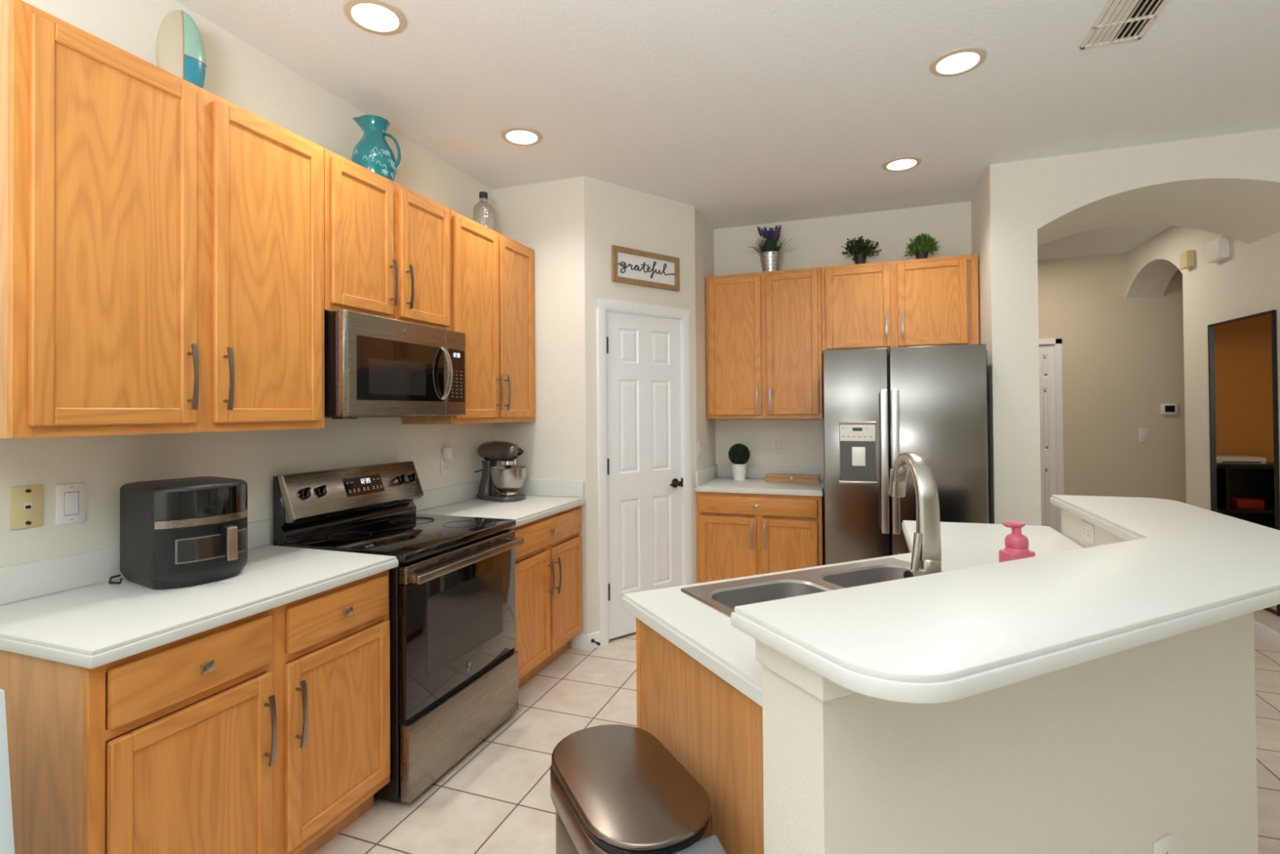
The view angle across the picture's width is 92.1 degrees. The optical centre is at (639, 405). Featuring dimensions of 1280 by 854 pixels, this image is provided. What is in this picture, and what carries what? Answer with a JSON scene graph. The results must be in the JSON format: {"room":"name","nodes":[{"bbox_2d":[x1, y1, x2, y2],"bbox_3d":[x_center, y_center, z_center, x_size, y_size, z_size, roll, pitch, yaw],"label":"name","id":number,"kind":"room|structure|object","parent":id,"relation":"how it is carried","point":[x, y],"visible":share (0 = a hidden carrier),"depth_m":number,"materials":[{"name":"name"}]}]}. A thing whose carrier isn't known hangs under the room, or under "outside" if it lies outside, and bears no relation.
{"room":"kitchen","nodes":[
{"label":"kitchen","id":0,"kind":"room"},
{"bbox_2d":[0,0,493,568],"bbox_3d":[-2.233,0.017,0.542,0.120,2.860,7.500,-1,-1,20],"label":"wall","id":1,"kind":"structure","parent":0,"point":[237,73],"depth_m":2.33,"materials":[{"name":"beige paint"}]},
{"bbox_2d":[9,484,43,529],"bbox_3d":[-1.725,0.284,1.739,0.014,0.118,0.072,-1,-1,20],"label":"phone jack","id":2,"kind":"object","parent":1,"relation":"attached to","point":[26,501],"visible":1,"depth_m":1.74,"materials":[{"name":"beige plastic"}]},
{"bbox_2d":[23,502,31,510],"bbox_3d":[-1.725,0.282,1.739,0.004,0.020,0.016,-1,-1,20],"label":"socket","id":3,"kind":"object","parent":2,"relation":"attached to","point":[27,505],"depth_m":1.74,"materials":[{"name":"white plastic"}]},
{"bbox_2d":[56,482,85,524],"bbox_3d":[-1.692,0.290,1.837,0.008,0.118,0.072,-1,-1,20],"label":"light switch","id":4,"kind":"object","parent":1,"relation":"attached to","point":[70,497],"visible":1,"depth_m":1.83,"materials":[{"name":"white plastic"}]},
{"bbox_2d":[0,519,270,604],"bbox_3d":[-1.626,0.493,1.995,0.019,0.098,0.940,-1,-1,20],"label":"backsplash","id":5,"kind":"structure","parent":1,"relation":"attached to","point":[19,582],"depth_m":1.81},
{"bbox_2d":[0,0,324,438],"bbox_3d":[-1.469,-0.451,1.955,0.360,1.067,0.914,-1,-1,20],"label":"upper cabinet","id":6,"kind":"object","parent":1,"relation":"attached to","point":[162,237],"visible":1,"depth_m":1.74,"materials":[{"name":"brown wood"}]},
{"bbox_2d":[155,9,206,88],"bbox_3d":[-1.490,-1.135,2.008,0.074,0.302,0.134,-1,-1,45],"label":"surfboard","id":7,"kind":"object","parent":6,"relation":"on","point":[180,47],"visible":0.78,"depth_m":1.98,"materials":[{"name":"green ceramic"}]},
{"bbox_2d":[324,148,450,330],"bbox_3d":[-1.185,-0.669,2.746,0.360,0.618,0.757,-1,-1,20],"label":"upper cabinet","id":8,"kind":"object","parent":1,"relation":"attached to","point":[387,244],"visible":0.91,"depth_m":2.62,"materials":[{"name":"brown wood"}]},
{"bbox_2d":[351,115,400,182],"bbox_3d":[-1.204,-1.141,2.800,0.192,0.324,0.192,0,-1,-41],"label":"pitcher","id":9,"kind":"object","parent":8,"relation":"on","point":[372,152],"visible":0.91,"depth_m":2.75,"materials":[{"name":"teal ceramic"}]},
{"bbox_2d":[324,310,465,418],"bbox_3d":[-1.143,-0.151,2.730,0.438,0.412,0.748,-1,-1,20],"label":"microwave","id":10,"kind":"object","parent":8,"relation":"attached to","point":[375,366],"visible":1,"depth_m":2.54,"materials":[{"name":"silver metal"}]},
{"bbox_2d":[440,453,448,474],"bbox_3d":[-1.099,0.324,3.476,0.008,0.118,0.072,-1,-1,20],"label":"wall outlet","id":11,"kind":"object","parent":1,"relation":"attached to","point":[444,465],"visible":0.8,"depth_m":3.46,"materials":[{"name":"white plastic"}]},
{"bbox_2d":[443,447,453,462],"bbox_3d":[-1.075,0.274,3.468,0.042,0.082,0.048,-1,-1,20],"label":"plug","id":12,"kind":"object","parent":11,"relation":"attached to","point":[447,451],"visible":1,"depth_m":3.45,"materials":[{"name":"white plastic"}]},
{"bbox_2d":[413,480,480,511],"bbox_3d":[-1.064,0.505,3.549,0.019,0.098,0.832,-1,-1,20],"label":"backsplash","id":13,"kind":"structure","parent":1,"relation":"attached to","point":[432,498],"depth_m":3.47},
{"bbox_2d":[401,209,535,424],"bbox_3d":[-0.911,-0.439,3.495,0.360,1.067,0.835,-1,-1,20],"label":"upper cabinet","id":14,"kind":"object","parent":1,"relation":"attached to","point":[492,273],"visible":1,"depth_m":3.38,"materials":[{"name":"brown wood"}]},
{"bbox_2d":[473,191,493,230],"bbox_3d":[-0.913,-1.108,3.604,0.116,0.272,0.116,-1,-1,20],"label":"glass bottle","id":15,"kind":"object","parent":14,"relation":"on","point":[483,212],"visible":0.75,"depth_m":3.56,"materials":[{"name":"beige"}]},
{"bbox_2d":[493,176,586,647],"bbox_3d":[-0.671,0.040,3.907,0.765,2.860,0.100,-1,-1,20],"label":"wall","id":16,"kind":"structure","parent":0,"point":[547,218],"depth_m":3.80,"materials":[{"name":"beige paint"}]},
{"bbox_2d":[495,479,584,497],"bbox_3d":[-0.627,0.505,3.823,0.614,0.098,0.019,-1,-1,20],"label":"backsplash","id":17,"kind":"structure","parent":16,"relation":"attached to","point":[567,488],"depth_m":3.78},
{"bbox_2d":[572,633,587,650],"bbox_3d":[-0.363,1.421,3.724,0.100,0.090,0.014,-1,-1,20],"label":"baseboard","id":18,"kind":"structure","parent":16,"relation":"attached to","point":[580,642],"depth_m":3.71,"materials":[{"name":"white paint"}]},
{"bbox_2d":[583,176,697,634],"bbox_3d":[0.000,0.036,4.051,0.914,2.860,0.100,0,-1,-38],"label":"wall","id":19,"kind":"structure","parent":0,"point":[615,215],"depth_m":3.90,"materials":[{"name":"beige paint"}]},
{"bbox_2d":[587,631,600,649],"bbox_3d":[-0.279,1.420,3.737,0.088,0.090,0.014,0,-1,-38],"label":"baseboard","id":20,"kind":"structure","parent":19,"relation":"attached to","point":[596,636],"depth_m":3.73,"materials":[{"name":"white paint"}]},
{"bbox_2d":[591,638,600,645],"bbox_3d":[-0.265,1.415,3.696,0.024,0.024,0.075,0,-1,-38],"label":"door stop","id":21,"kind":"object","parent":20,"relation":"attached to","point":[598,643],"visible":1,"depth_m":3.69,"materials":[{"name":"brown metal"}]},
{"bbox_2d":[596,297,692,646],"bbox_3d":[0.017,0.402,4.048,0.763,2.128,0.116,0,-1,-38],"label":"trim","id":22,"kind":"structure","parent":19,"relation":"attached to","point":[603,305],"depth_m":3.86,"materials":[{"name":"white paint"}]},
{"bbox_2d":[606,311,683,639],"bbox_3d":[0.046,0.428,4.012,0.641,2.035,0.091,0,-1,-38],"label":"door","id":23,"kind":"structure","parent":19,"relation":"in","point":[645,481],"depth_m":4.00,"materials":[{"name":"white paint"}]},
{"bbox_2d":[611,244,679,291],"bbox_3d":[0.045,-0.890,4.022,0.552,0.225,0.023,0,-1,-38],"label":"wall sign","id":24,"kind":"object","parent":19,"relation":"attached to","point":[628,265],"visible":1,"depth_m":4.01,"materials":[{"name":"white wood"}]},
{"bbox_2d":[695,464,717,485],"bbox_3d":[0.493,0.504,4.532,0.018,0.098,0.615,-1,-1,20],"label":"backsplash","id":25,"kind":"structure","parent":19,"relation":"attached to","point":[706,474],"depth_m":4.47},
{"bbox_2d":[694,207,715,565],"bbox_3d":[0.462,0.039,4.635,0.100,2.860,0.690,-1,-1,20],"label":"wall","id":26,"kind":"structure","parent":0,"point":[704,232],"depth_m":4.48,"materials":[{"name":"beige paint"}]},
{"bbox_2d":[697,440,701,457],"bbox_3d":[0.420,0.306,4.350,0.008,0.118,0.072,-1,-1,20],"label":"light switch","id":27,"kind":"object","parent":26,"relation":"attached to","point":[699,442],"visible":1,"depth_m":4.34,"materials":[{"name":"white plastic"}]},
{"bbox_2d":[174,0,1279,260],"bbox_3d":[2.091,-1.480,2.073,7.400,0.100,13.500,-1,-1,20],"label":"ceiling","id":28,"kind":"structure","parent":0,"point":[740,113],"depth_m":2.73,"materials":[{"name":"paint"}]},
{"bbox_2d":[342,0,406,35],"bbox_3d":[-0.954,-1.401,2.225,0.212,0.008,0.212,-1,-1,20],"label":"recessed light","id":29,"kind":"object","parent":28,"relation":"in","point":[380,17],"visible":1,"depth_m":2.22,"materials":[{"name":"white plastic"}]},
{"bbox_2d":[501,126,542,146],"bbox_3d":[-0.612,-1.393,3.198,0.212,0.008,0.212,-1,-1,20],"label":"recessed light","id":30,"kind":"object","parent":28,"relation":"in","point":[517,135],"visible":1,"depth_m":3.19,"materials":[{"name":"white plastic"}]},
{"bbox_2d":[882,155,921,171],"bbox_3d":[1.522,-1.405,3.591,0.212,0.008,0.212,-1,-1,20],"label":"recessed light","id":31,"kind":"object","parent":28,"relation":"in","point":[907,162],"visible":1,"depth_m":3.58,"materials":[{"name":"white plastic"}]},
{"bbox_2d":[928,46,986,76],"bbox_3d":[1.310,-1.415,2.546,0.212,0.008,0.212,-1,-1,20],"label":"recessed light","id":32,"kind":"object","parent":28,"relation":"in","point":[962,60],"visible":1,"depth_m":2.54,"materials":[{"name":"white plastic"}]},
{"bbox_2d":[1080,0,1169,49],"bbox_3d":[1.755,-1.419,2.186,0.200,0.014,0.485,-1,-1,20],"label":"ceiling vent","id":33,"kind":"object","parent":28,"relation":"in","point":[1118,20],"visible":1,"depth_m":2.28,"materials":[{"name":"white metal"}]},
{"bbox_2d":[731,463,746,479],"bbox_3d":[0.743,0.492,4.620,0.110,0.119,0.110,-1,-1,20],"label":"pot","id":34,"kind":"object","parent":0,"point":[739,470],"depth_m":4.58,"materials":[{"name":"white ceramic"}]},
{"bbox_2d":[313,631,1279,853],"bbox_3d":[2.113,1.479,2.042,7.400,0.100,13.500,-1,-1,20],"label":"floor","id":35,"kind":"structure","parent":0,"point":[496,798],"depth_m":2.43,"materials":[{"name":"tile"}]},
{"bbox_2d":[0,688,14,853],"bbox_3d":[-1.393,0.997,1.233,0.567,0.900,0.025,-1,-1,20],"label":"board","id":36,"kind":"object","parent":35,"relation":"on","point":[6,835],"visible":1,"depth_m":1.17,"materials":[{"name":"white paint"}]},
{"bbox_2d":[0,568,390,853],"bbox_3d":[-1.316,1.017,1.887,0.657,0.874,0.923,-1,-1,20],"label":"base cabinet","id":37,"kind":"object","parent":35,"relation":"on","point":[268,731],"visible":0.95,"depth_m":1.62,"materials":[{"name":"brown wood"}]},
{"bbox_2d":[0,519,398,668],"bbox_3d":[-1.332,0.509,1.889,0.644,0.137,0.940,-1,-1,20],"label":"countertop","id":38,"kind":"structure","parent":37,"relation":"on","point":[64,609],"depth_m":1.71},
{"bbox_2d":[108,475,247,589],"bbox_3d":[-1.421,0.388,1.927,0.352,0.303,0.296,-1,-1,32],"label":"air fryer","id":39,"kind":"object","parent":38,"relation":"on","point":[175,533],"visible":1,"depth_m":1.85,"materials":[{"name":"black plastic"}]},
{"bbox_2d":[154,517,247,576],"bbox_3d":[-1.307,0.428,1.883,0.129,0.132,0.248,-1,-1,20],"label":"basket","id":40,"kind":"object","parent":39,"relation":"on","point":[202,548],"depth_m":1.85,"materials":[{"name":"black plastic"}]},
{"bbox_2d":[273,461,524,803],"bbox_3d":[-0.992,0.866,2.670,0.697,1.187,0.758,-1,-1,20],"label":"range","id":41,"kind":"object","parent":35,"relation":"on","point":[454,660],"visible":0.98,"depth_m":2.50,"materials":[{"name":"black metal"}]},
{"bbox_2d":[284,513,515,563],"bbox_3d":[-0.989,0.555,2.671,0.587,0.037,0.758,-1,-1,20],"label":"cooktop","id":42,"kind":"object","parent":41,"relation":"in","point":[412,538],"depth_m":2.57,"materials":[{"name":"black glass"}]},
{"bbox_2d":[508,506,582,688],"bbox_3d":[-0.756,1.029,3.433,0.657,0.874,0.825,-1,-1,20],"label":"base cabinet","id":43,"kind":"object","parent":35,"relation":"on","point":[548,562],"visible":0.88,"depth_m":3.30,"materials":[{"name":"brown wood"}]},
{"bbox_2d":[413,479,586,528],"bbox_3d":[-0.770,0.521,3.442,0.644,0.137,0.832,-1,-1,20],"label":"countertop","id":44,"kind":"structure","parent":43,"relation":"on","point":[544,498],"depth_m":3.47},
{"bbox_2d":[474,440,526,502],"bbox_3d":[-0.860,0.382,3.702,0.429,0.344,0.214,-1,-1,34],"label":"stand mixer","id":45,"kind":"object","parent":44,"relation":"on","point":[508,479],"visible":0.99,"depth_m":3.61,"materials":[{"name":"metal"}]},
{"bbox_2d":[489,465,526,495],"bbox_3d":[-0.777,0.443,3.646,0.214,0.162,0.214,-1,-1,34],"label":"bowl","id":46,"kind":"object","parent":45,"relation":"on","point":[508,480],"depth_m":3.58,"materials":[{"name":"grey metal"}]},
{"bbox_2d":[550,724,726,853],"bbox_3d":[-0.028,1.113,1.321,0.264,0.646,0.550,0,-1,-25],"label":"trash can","id":47,"kind":"object","parent":35,"relation":"on","point":[615,788],"visible":1,"depth_m":1.26,"materials":[{"name":"grey metal"}]},
{"bbox_2d":[635,617,764,853],"bbox_3d":[0.571,1.000,1.654,1.033,0.874,0.642,0,-1,-26],"label":"base cabinet","id":48,"kind":"object","parent":35,"relation":"on","point":[714,731],"visible":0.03,"depth_m":1.34,"materials":[{"name":"brown wood"}]},
{"bbox_2d":[622,520,1084,706],"bbox_3d":[0.968,0.542,1.967,2.207,0.038,1.015,0,-1,-42],"label":"countertop","id":49,"kind":"structure","parent":48,"relation":"on","point":[708,635],"depth_m":1.63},
{"bbox_2d":[680,557,942,617],"bbox_3d":[0.609,0.609,1.691,0.836,0.183,0.567,0,-1,-25],"label":"sink","id":50,"kind":"object","parent":49,"relation":"in","point":[722,597],"visible":0.11,"depth_m":1.85,"materials":[{"name":"metal"}]},
{"bbox_2d":[888,452,941,577],"bbox_3d":[0.713,0.319,1.598,0.095,0.394,0.302,-1,-1,15],"label":"faucet","id":51,"kind":"object","parent":49,"relation":"on","point":[926,559],"visible":0.81,"depth_m":1.49,"materials":[{"name":"grey metal"}]},
{"bbox_2d":[998,520,1035,562],"bbox_3d":[1.062,0.423,1.743,0.089,0.193,0.060,0,-1,-15],"label":"soap bottle","id":52,"kind":"object","parent":49,"relation":"on","point":[1016,544],"visible":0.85,"depth_m":1.73,"materials":[{"name":"pink plastic"}]},
{"bbox_2d":[697,491,825,582],"bbox_3d":[0.879,1.026,4.376,0.830,0.874,0.657,-1,-1,20],"label":"base cabinet","id":53,"kind":"object","parent":35,"relation":"on","point":[740,535],"visible":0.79,"depth_m":4.11,"materials":[{"name":"brown wood"}]},
{"bbox_2d":[695,464,824,496],"bbox_3d":[0.884,0.519,4.400,0.841,0.137,0.634,-1,-1,20],"label":"countertop","id":54,"kind":"structure","parent":53,"relation":"on","point":[716,477],"depth_m":4.40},
{"bbox_2d":[728,443,750,479],"bbox_3d":[0.743,0.415,4.620,0.166,0.273,0.166,-1,-1,20],"label":"topiary","id":55,"kind":"object","parent":54,"relation":"on","point":[739,454],"visible":1,"depth_m":4.58,"materials":[{"name":"green plant"}]},
{"bbox_2d":[764,473,819,483],"bbox_3d":[1.097,0.521,4.452,0.380,0.054,0.094,-1,-1,20],"label":"wooden box","id":56,"kind":"object","parent":54,"relation":"on","point":[779,477],"visible":1,"depth_m":4.42,"materials":[{"name":"brown wood"}]},
{"bbox_2d":[822,343,989,564],"bbox_3d":[1.684,0.553,3.985,0.910,1.800,0.832,-1,-1,20],"label":"refrigerator","id":57,"kind":"object","parent":35,"relation":"on","point":[930,402],"visible":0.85,"depth_m":3.65,"materials":[{"name":"grey metal"}]},
{"bbox_2d":[713,201,971,466],"bbox_3d":[1.411,0.031,4.605,1.905,2.860,0.100,-1,-1,20],"label":"wall","id":58,"kind":"structure","parent":0,"point":[816,242],"depth_m":4.60,"materials":[{"name":"beige paint"}]},
{"bbox_2d":[705,266,823,418],"bbox_3d":[0.917,-0.434,4.540,0.820,1.051,0.360,-1,-1,20],"label":"upper cabinet","id":59,"kind":"object","parent":58,"relation":"attached to","point":[764,356],"visible":0.99,"depth_m":4.41,"materials":[{"name":"brown wood"}]},
{"bbox_2d":[744,225,793,271],"bbox_3d":[0.944,-1.131,4.466,0.424,0.338,0.377,-1,-1,20],"label":"plant","id":60,"kind":"object","parent":59,"relation":"on","point":[770,256],"visible":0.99,"depth_m":4.42,"materials":[{"name":"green plant"}]},
{"bbox_2d":[717,464,823,479],"bbox_3d":[0.988,0.502,4.690,0.841,0.098,0.018,-1,-1,20],"label":"backsplash","id":61,"kind":"structure","parent":58,"relation":"attached to","point":[723,470],"depth_m":4.69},
{"bbox_2d":[771,437,781,453],"bbox_3d":[1.034,0.300,4.681,0.072,0.118,0.008,-1,-1,20],"label":"wall outlet","id":62,"kind":"object","parent":58,"relation":"attached to","point":[775,442],"visible":1,"depth_m":4.68,"materials":[{"name":"white plastic"}]},
{"bbox_2d":[821,253,978,354],"bbox_3d":[1.758,-0.668,4.238,0.967,0.602,0.360,-1,-1,20],"label":"upper cabinet","id":63,"kind":"object","parent":58,"relation":"attached to","point":[927,301],"visible":0.98,"depth_m":4.10,"materials":[{"name":"brown wood"}]},
{"bbox_2d":[840,235,881,264],"bbox_3d":[1.525,-1.070,4.248,0.245,0.203,0.272,0,-1,-43],"label":"potted plant","id":64,"kind":"object","parent":63,"relation":"on","point":[860,251],"visible":0.99,"depth_m":4.21,"materials":[{"name":"green plant"}]},
{"bbox_2d":[903,232,939,259],"bbox_3d":[1.877,-1.062,4.114,0.242,0.179,0.235,-1,-1,20],"label":"potted plant","id":65,"kind":"object","parent":63,"relation":"on","point":[922,246],"visible":1,"depth_m":4.08,"materials":[{"name":"green plant"}]},
{"bbox_2d":[762,508,1257,853],"bbox_3d":[1.195,0.917,1.625,2.200,1.029,0.590,0,-1,-43],"label":"wall","id":66,"kind":"structure","parent":0,"point":[1122,752],"depth_m":1.22,"materials":[{"name":"beige paint"}]},
{"bbox_2d":[755,639,856,701],"bbox_3d":[0.303,0.434,1.073,0.122,0.061,0.180,0,-1,-25],"label":"trim","id":67,"kind":"structure","parent":66,"relation":"attached to","point":[821,687],"depth_m":1.01,"materials":[{"name":"beige paint"}]},
{"bbox_2d":[730,494,1279,703],"bbox_3d":[1.259,0.383,1.579,2.376,0.038,0.846,0,-1,-43],"label":"bar","id":68,"kind":"object","parent":66,"relation":"on","point":[947,636],"visible":1,"depth_m":1.12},
{"bbox_2d":[1081,520,1093,545],"bbox_3d":[1.619,0.457,2.234,0.008,0.072,0.118,-1,-1,20],"label":"wall outlet","id":69,"kind":"object","parent":66,"relation":"attached to","point":[1087,529],"visible":1,"depth_m":2.22,"materials":[{"name":"white plastic"}]},
{"bbox_2d":[1082,525,1085,535],"bbox_3d":[1.625,0.457,2.257,0.003,0.034,0.028,-1,-1,20],"label":"receptacle","id":70,"kind":"object","parent":69,"relation":"attached to","point":[1083,526],"depth_m":2.26,"materials":[{"name":"white plastic"}]},
{"bbox_2d":[1087,528,1090,538],"bbox_3d":[1.609,0.457,2.212,0.003,0.034,0.028,-1,-1,20],"label":"receptacle","id":71,"kind":"object","parent":69,"relation":"attached to","point":[1088,529],"depth_m":2.21,"materials":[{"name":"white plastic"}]},
{"bbox_2d":[1153,833,1173,853],"bbox_3d":[1.176,1.030,1.385,0.072,0.118,0.008,0,-1,-25],"label":"wall outlet","id":72,"kind":"object","parent":66,"relation":"attached to","point":[1164,845],"visible":1,"depth_m":1.38,"materials":[{"name":"white plastic"}]},
{"bbox_2d":[1160,847,1169,853],"bbox_3d":[1.176,1.006,1.383,0.034,0.028,0.003,0,-1,-25],"label":"receptacle","id":73,"kind":"object","parent":72,"relation":"attached to","point":[1163,850],"depth_m":1.38,"materials":[{"name":"white plastic"}]},
{"bbox_2d":[998,546,1035,562],"bbox_3d":[1.065,0.458,1.743,0.084,0.122,0.060,0,-1,-15],"label":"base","id":74,"kind":"object","parent":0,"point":[1009,553],"depth_m":1.72,"materials":[{"name":"pink plastic"}]},
{"bbox_2d":[1037,253,1186,503],"bbox_3d":[4.647,0.018,5.709,4.700,2.860,0.100,-1,-1,20],"label":"wall","id":75,"kind":"structure","parent":0,"point":[1123,357],"depth_m":5.74,"materials":[{"name":"beige paint"}]},
{"bbox_2d":[1039,345,1056,530],"bbox_3d":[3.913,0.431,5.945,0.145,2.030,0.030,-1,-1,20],"label":"door","id":76,"kind":"structure","parent":75,"relation":"in","point":[1046,372],"depth_m":5.93,"materials":[{"name":"white paint"}]},
{"bbox_2d":[1038,337,1064,533],"bbox_3d":[3.947,0.406,5.952,0.210,2.100,0.114,-1,-1,20],"label":"trim","id":77,"kind":"structure","parent":75,"relation":"attached to","point":[1057,343],"depth_m":5.88,"materials":[{"name":"white paint"}]},
{"bbox_2d":[1138,428,1148,441],"bbox_3d":[4.619,0.268,5.659,0.072,0.118,0.008,-1,-1,20],"label":"light switch","id":78,"kind":"object","parent":75,"relation":"attached to","point":[1143,433],"visible":1,"depth_m":5.66,"materials":[{"name":"white plastic"}]},
{"bbox_2d":[1160,403,1177,414],"bbox_3d":[4.795,0.027,5.590,0.116,0.100,0.022,-1,-1,20],"label":"thermostat","id":79,"kind":"object","parent":75,"relation":"attached to","point":[1166,408],"visible":1,"depth_m":5.58,"materials":[{"name":"white plastic"}]},
{"bbox_2d":[970,128,1279,633],"bbox_3d":[4.165,-0.003,3.299,4.165,2.860,0.860,-1,-1,20],"label":"wall","id":80,"kind":"structure","parent":0,"point":[1228,185],"depth_m":3.56,"materials":[{"name":"beige paint"}]},
{"bbox_2d":[1124,226,1256,620],"bbox_3d":[4.308,0.011,4.742,0.280,2.860,1.950,-1,-1,20],"label":"wall","id":81,"kind":"structure","parent":0,"point":[1219,291],"depth_m":4.51,"materials":[{"name":"beige paint"}]},
{"bbox_2d":[1179,249,1195,269],"bbox_3d":[4.061,-1.084,4.579,0.050,0.120,0.110,-1,-1,20],"label":"door chime","id":82,"kind":"object","parent":81,"relation":"attached to","point":[1187,258],"visible":1,"depth_m":4.54,"materials":[{"name":"beige plastic"}]},
{"bbox_2d":[1206,235,1230,263],"bbox_3d":[3.916,-1.057,4.184,0.052,0.140,0.180,-1,-1,20],"label":"wall speaker","id":83,"kind":"object","parent":81,"relation":"attached to","point":[1217,250],"visible":0.96,"depth_m":4.14,"materials":[{"name":"white plastic"}]},
{"bbox_2d":[1208,239,1219,260],"bbox_3d":[3.890,-1.057,4.183,0.004,0.116,0.140,-1,-1,20],"label":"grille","id":84,"kind":"object","parent":83,"relation":"attached to","point":[1213,246],"depth_m":4.18,"materials":[{"name":"white plastic"}]},
{"bbox_2d":[1207,309,1279,616],"bbox_3d":[3.851,0.336,3.950,0.022,1.800,0.675,-1,-1,18],"label":"wall mirror","id":85,"kind":"object","parent":81,"relation":"attached to","point":[1243,373],"visible":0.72,"depth_m":3.91,"materials":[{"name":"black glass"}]},
{"bbox_2d":[1253,619,1279,649],"bbox_3d":[3.850,1.390,3.865,0.014,0.090,1.730,-1,-1,20],"label":"baseboard","id":86,"kind":"structure","parent":81,"relation":"attached to","point":[1264,633],"depth_m":3.74,"materials":[{"name":"white paint"}]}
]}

